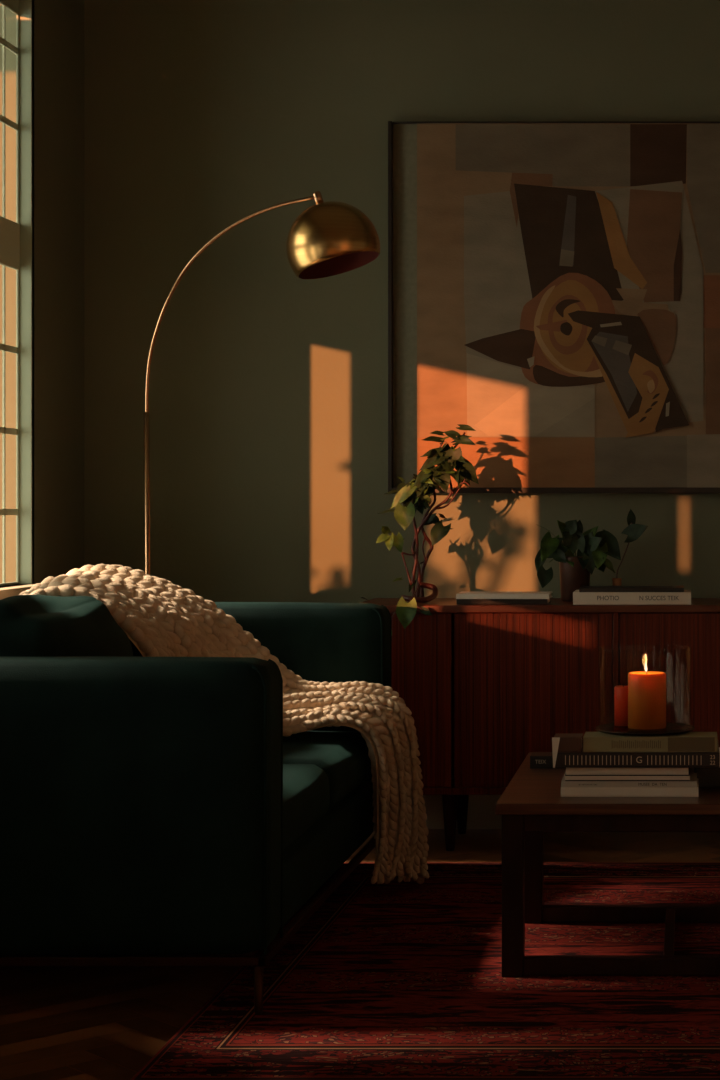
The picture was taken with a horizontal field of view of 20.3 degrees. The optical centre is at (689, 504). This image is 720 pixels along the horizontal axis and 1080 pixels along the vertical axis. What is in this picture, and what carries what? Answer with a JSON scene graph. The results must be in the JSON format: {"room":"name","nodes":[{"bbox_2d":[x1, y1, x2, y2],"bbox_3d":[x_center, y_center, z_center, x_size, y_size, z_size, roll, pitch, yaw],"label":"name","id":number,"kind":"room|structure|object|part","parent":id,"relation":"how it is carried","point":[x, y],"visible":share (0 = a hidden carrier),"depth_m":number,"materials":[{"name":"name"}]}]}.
{"room":"living room","nodes":[
{"label":"living room","id":0,"kind":"room"},
{"bbox_2d":[3,0,83,587],"bbox_3d":[-1.933,-0.405,2.285,0.046,2.850,7.770,0,0,0],"label":"wall","id":1,"kind":"structure","parent":0,"point":[58,63],"depth_m":5.91,"materials":[{"name":"green paint"}]},
{"bbox_2d":[0,0,34,599],"bbox_3d":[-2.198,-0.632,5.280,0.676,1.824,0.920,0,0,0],"label":"window","id":2,"kind":"structure","parent":1,"relation":"in","point":[16,244],"depth_m":5.68,"materials":[{"name":"grey paint"}]},
{"bbox_3d":[-1.948,-0.748,5.300,0.012,0.135,0.740,0,0,0],"label":"meeting rail","id":3,"kind":"part","parent":2,"relation":"part of","materials":[{"name":"green paint"}]},
{"bbox_3d":[-1.908,0.247,5.285,0.096,0.035,0.910,0,0,0],"label":"sill","id":4,"kind":"part","parent":2,"relation":"part of","materials":[{"name":"brown wood"}]},
{"bbox_2d":[0,0,719,602],"bbox_3d":[0.295,-0.405,6.220,5.010,2.850,0.100,0,0,0],"label":"wall","id":5,"kind":"structure","parent":0,"point":[268,384],"depth_m":6.17,"materials":[{"name":"green paint"}]},
{"bbox_2d":[422,795,501,828],"bbox_3d":[0.395,0.950,6.161,4.610,0.140,0.018,0,0,0],"label":"baseboard","id":6,"kind":"structure","parent":5,"relation":"attached to","point":[481,808],"depth_m":6.15,"materials":[{"name":"beige paint"}]},
{"bbox_2d":[388,121,719,492],"bbox_3d":[-0.235,-0.618,6.138,1.418,1.162,0.063,0,0,0],"label":"painting","id":7,"kind":"object","parent":5,"relation":"attached to","point":[554,286],"visible":0.95,"depth_m":6.12,"materials":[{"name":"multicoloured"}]},
{"bbox_2d":[0,829,719,1079],"bbox_3d":[0.295,1.070,2.285,5.010,0.100,7.970,0,0,0],"label":"floor","id":8,"kind":"structure","parent":0,"point":[57,1022],"depth_m":4.10,"materials":[{"name":"brown wood"}]},
{"bbox_2d":[0,595,390,1013],"bbox_3d":[-1.306,0.609,4.699,0.938,0.823,1.670,0,0,0],"label":"sofa","id":9,"kind":"object","parent":8,"relation":"on","point":[149,805],"visible":0.86,"depth_m":3.87,"materials":[{"name":"green fabric"}]},
{"bbox_2d":[0,595,132,656],"bbox_3d":[-1.433,0.439,4.365,0.357,0.484,0.670,0,0,0],"label":"cushion","id":10,"kind":"object","parent":9,"relation":"on","point":[30,625],"depth_m":4.22,"materials":[{"name":"green fabric"}]},
{"bbox_3d":[-1.306,0.604,3.950,0.938,0.591,0.172,0,0,0],"label":"arm","id":11,"kind":"part","parent":9,"relation":"part of","materials":[{"name":"green fabric"}]},
{"bbox_3d":[-1.298,0.905,4.700,0.914,0.018,1.652,0,0,0],"label":"metal rail","id":12,"kind":"part","parent":9,"relation":"part of","materials":[{"name":"brown metal"}]},
{"bbox_2d":[19,564,428,883],"bbox_3d":[-1.233,0.580,4.972,1.100,0.848,0.778,0,0,0],"label":"knitted throw","id":13,"kind":"object","parent":9,"relation":"on","point":[161,618],"visible":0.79,"depth_m":5.11,"materials":[{"name":"beige fabric"}]},
{"bbox_3d":[-0.857,0.961,3.886,0.020,0.098,0.020,0,0,0],"label":"leg","id":14,"kind":"part","parent":9,"relation":"part of","materials":[{"name":"brown wood"}]},
{"bbox_3d":[-1.309,0.586,5.450,0.932,0.630,0.168,0,0,0],"label":"arm","id":15,"kind":"part","parent":9,"relation":"part of","materials":[{"name":"green fabric"}]},
{"bbox_2d":[283,764,329,848],"bbox_3d":[-1.251,0.683,4.367,0.806,0.177,0.669,0,0,0],"label":"seat cushion","id":16,"kind":"object","parent":9,"relation":"on","point":[306,787],"depth_m":4.42,"materials":[{"name":"green fabric"}]},
{"bbox_2d":[283,731,370,808],"bbox_3d":[-1.251,0.685,5.035,0.806,0.177,0.666,0,0,0],"label":"seat cushion","id":17,"kind":"object","parent":9,"relation":"on","point":[343,755],"depth_m":4.96,"materials":[{"name":"green fabric"}]},
{"bbox_2d":[144,191,379,574],"bbox_3d":[-1.319,0.057,5.726,0.865,1.927,0.270,0,0,14],"label":"floor lamp","id":18,"kind":"object","parent":8,"relation":"on","point":[329,238],"visible":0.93,"depth_m":5.59,"materials":[{"name":"gold metal"}]},
{"bbox_3d":[-1.355,-0.580,5.711,0.552,0.627,0.040,0,0,16],"label":"arm","id":19,"kind":"part","parent":18,"relation":"part of","materials":[{"name":"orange metal"}]},
{"bbox_3d":[-1.030,-0.766,5.650,0.267,0.220,0.267,0,0,0],"label":"lamp shade","id":20,"kind":"part","parent":18,"relation":"part of","materials":[{"name":"gold metal"}]},
{"bbox_2d":[131,863,719,1079],"bbox_3d":[0.282,1.015,4.475,2.535,0.010,2.110,0,0,0],"label":"rug","id":21,"kind":"object","parent":8,"relation":"on","point":[394,980],"visible":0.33,"depth_m":4.00,"materials":[{"name":"fabric"}]},
{"bbox_2d":[495,752,719,976],"bbox_3d":[0.102,0.823,4.596,1.035,0.374,0.868,0,0,0],"label":"coffee table","id":22,"kind":"object","parent":21,"relation":"on","point":[532,804],"visible":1,"depth_m":4.19,"materials":[{"name":"brown wood"}]},
{"bbox_3d":[-0.380,0.835,4.205,0.046,0.350,0.046,0,0,0],"label":"leg","id":23,"kind":"part","parent":22,"relation":"part of","materials":[{"name":"brown wood"}]},
{"bbox_3d":[-0.380,0.835,4.743,0.046,0.350,0.046,0,0,0],"label":"leg","id":24,"kind":"part","parent":22,"relation":"part of","materials":[{"name":"brown wood"}]},
{"bbox_2d":[530,752,565,768],"bbox_3d":[-0.253,0.621,4.760,0.265,0.030,0.081,0,0,0],"label":"book","id":25,"kind":"object","parent":22,"relation":"on","point":[538,760],"visible":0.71,"depth_m":4.72,"materials":[{"name":"black paper"}]},
{"bbox_3d":[0.102,0.990,4.204,0.919,0.036,0.036,0,0,0],"label":"floor rail","id":26,"kind":"part","parent":22,"relation":"part of","materials":[{"name":"brown wood"}]},
{"bbox_2d":[561,779,697,796],"bbox_3d":[-0.132,0.626,4.375,0.301,0.020,0.225,0,0,0],"label":"magazine","id":27,"kind":"object","parent":22,"relation":"on","point":[565,791],"visible":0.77,"depth_m":4.26,"materials":[{"name":"beige paper"}]},
{"bbox_2d":[561,768,696,786],"bbox_3d":[-0.133,0.609,4.373,0.296,0.013,0.222,0,0,0],"label":"magazine","id":28,"kind":"object","parent":27,"relation":"on","point":[693,776],"visible":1,"depth_m":4.26,"materials":[{"name":"beige paper"}]},
{"bbox_2d":[565,768,689,780],"bbox_3d":[-0.136,0.595,4.372,0.273,0.014,0.215,0,0,0],"label":"magazine","id":29,"kind":"object","parent":28,"relation":"on","point":[567,777],"visible":0.3,"depth_m":4.26,"materials":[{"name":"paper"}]},
{"bbox_2d":[566,768,688,774],"bbox_3d":[-0.137,0.580,4.370,0.267,0.016,0.213,0,0,0],"label":"magazine","id":30,"kind":"object","parent":29,"relation":"on","point":[569,771],"visible":0.34,"depth_m":4.26,"materials":[{"name":"beige paper"}]},
{"bbox_2d":[557,739,719,767],"bbox_3d":[-0.113,0.555,4.376,0.354,0.032,0.242,0,0,0],"label":"book","id":31,"kind":"object","parent":30,"relation":"on","point":[583,759],"visible":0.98,"depth_m":4.26,"materials":[{"name":"black paper"}]},
{"bbox_2d":[552,734,582,767],"bbox_3d":[-0.268,0.539,4.293,0.064,0.066,0.078,0,0,0],"label":"book","id":32,"kind":"object","parent":31,"relation":"on","point":[561,743],"visible":0.96,"depth_m":4.26,"materials":[{"name":"brown paper"}]},
{"bbox_2d":[583,732,717,751],"bbox_3d":[-0.086,0.522,4.314,0.293,0.034,0.096,0,0,0],"label":"book","id":33,"kind":"object","parent":31,"relation":"on","point":[592,741],"visible":1,"depth_m":4.27,"materials":[{"name":"yellow paper"}]},
{"bbox_2d":[612,740,660,747],"bbox_3d":[-0.117,0.522,4.266,0.107,0.018,0.001,0,0,0],"label":"print","id":34,"kind":"object","parent":33,"relation":"on","point":[615,743],"depth_m":4.27,"materials":[{"name":"brown"}]},
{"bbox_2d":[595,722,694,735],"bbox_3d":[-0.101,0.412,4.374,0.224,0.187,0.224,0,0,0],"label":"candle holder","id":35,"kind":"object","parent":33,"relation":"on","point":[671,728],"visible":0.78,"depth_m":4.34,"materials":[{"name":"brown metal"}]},
{"bbox_2d":[614,683,627,725],"bbox_3d":[-0.150,0.449,4.404,0.041,0.094,0.041,0,0,0],"label":"candle","id":36,"kind":"object","parent":35,"relation":"in","point":[621,691],"visible":0.82,"depth_m":4.38,"materials":[{"name":"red wax"}]},
{"bbox_2d":[628,662,665,729],"bbox_3d":[-0.096,0.423,4.362,0.085,0.145,0.085,0,0,0],"label":"candle","id":37,"kind":"object","parent":35,"relation":"in","point":[646,689],"visible":1,"depth_m":4.33,"materials":[{"name":"orange wax"}]},
{"bbox_3d":[0.102,0.990,4.743,0.919,0.036,0.036,0,0,0],"label":"floor rail","id":38,"kind":"part","parent":22,"relation":"part of","materials":[{"name":"brown wood"}]},
{"bbox_2d":[360,598,719,850],"bbox_3d":[-0.182,0.656,5.919,1.617,0.728,0.446,0,0,0],"label":"sideboard","id":39,"kind":"object","parent":8,"relation":"on","point":[485,687],"visible":0.58,"depth_m":5.71,"materials":[{"name":"brown wood"}]},
{"bbox_2d":[360,424,478,635],"bbox_3d":[-0.812,0.073,5.801,0.355,0.632,0.300,0,0,0],"label":"trailing plant","id":40,"kind":"object","parent":39,"relation":"on","point":[430,478],"visible":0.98,"depth_m":5.86,"materials":[{"name":"green plant"}]},
{"bbox_3d":[-0.794,0.034,5.895,0.261,0.507,0.067,0,0,-8],"label":"stem","id":41,"kind":"part","parent":40,"relation":"part of","materials":[{"name":"plant"}]},
{"bbox_3d":[-0.831,0.570,5.714,0.268,0.508,0.016,0,0,0],"label":"door","id":42,"kind":"part","parent":39,"relation":"part of","materials":[{"name":"brown wood"}]},
{"bbox_3d":[-0.708,0.932,5.775,0.050,0.176,0.049,0,0,0],"label":"leg","id":43,"kind":"part","parent":39,"relation":"part of","materials":[{"name":"brown wood"}]},
{"bbox_3d":[-0.708,0.932,6.072,0.050,0.176,0.049,0,0,0],"label":"leg","id":44,"kind":"part","parent":39,"relation":"part of","materials":[{"name":"brown wood"}]},
{"bbox_2d":[457,599,550,603],"bbox_3d":[-0.551,0.284,5.815,0.268,0.016,0.150,0,0,0],"label":"book","id":45,"kind":"object","parent":39,"relation":"on","point":[459,601],"visible":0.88,"depth_m":5.74,"materials":[{"name":"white paper"}]},
{"bbox_2d":[456,592,551,598],"bbox_3d":[-0.550,0.268,5.811,0.272,0.016,0.149,0,0,0],"label":"book","id":46,"kind":"object","parent":45,"relation":"on","point":[462,595],"visible":1,"depth_m":5.74,"materials":[{"name":"beige paper"}]},
{"bbox_3d":[-0.458,0.570,5.720,0.462,0.508,0.016,0,0,0],"label":"door","id":47,"kind":"part","parent":39,"relation":"part of","materials":[{"name":"brown wood"}]},
{"bbox_2d":[535,520,620,600],"bbox_3d":[-0.341,0.168,5.957,0.263,0.248,0.126,0,0,0],"label":"potted plant","id":48,"kind":"object","parent":39,"relation":"on","point":[593,548],"visible":0.99,"depth_m":5.93,"materials":[{"name":"green plant"}]},
{"bbox_3d":[-0.365,0.118,5.960,0.208,0.118,0.025,0,0,0],"label":"stem","id":49,"kind":"part","parent":48,"relation":"part of","materials":[{"name":"green plant"}]},
{"bbox_3d":[-0.351,0.224,5.970,0.100,0.136,0.100,0,0,0],"label":"pot","id":50,"kind":"part","parent":48,"relation":"part of","materials":[{"name":"brown ceramic"}]},
{"bbox_2d":[573,590,690,604],"bbox_3d":[-0.170,0.274,5.818,0.346,0.036,0.164,0,0,0],"label":"book","id":51,"kind":"object","parent":39,"relation":"on","point":[579,598],"visible":0.99,"depth_m":5.74,"materials":[{"name":"beige paper"}]},
{"bbox_2d":[579,586,683,591],"bbox_3d":[-0.172,0.249,5.817,0.308,0.013,0.146,0,0,0],"label":"book","id":52,"kind":"object","parent":51,"relation":"on","point":[582,588],"visible":1,"depth_m":5.75,"materials":[{"name":"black paper"}]},
{"bbox_2d":[612,509,647,585],"bbox_3d":[-0.186,0.151,6.006,0.121,0.281,0.029,0,0,31],"label":"bud vase","id":53,"kind":"object","parent":52,"relation":"on","point":[634,531],"visible":0.83,"depth_m":6.00,"materials":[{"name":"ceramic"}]},
{"bbox_3d":[-0.201,0.148,6.022,0.055,0.188,0.011,0,0,25],"label":"stem","id":54,"kind":"part","parent":53,"relation":"part of","materials":[{"name":"green plant"}]},
{"bbox_3d":[-0.008,0.570,5.714,0.396,0.508,0.016,0,0,0],"label":"door","id":55,"kind":"part","parent":39,"relation":"part of","materials":[{"name":"brown wood"}]}
]}

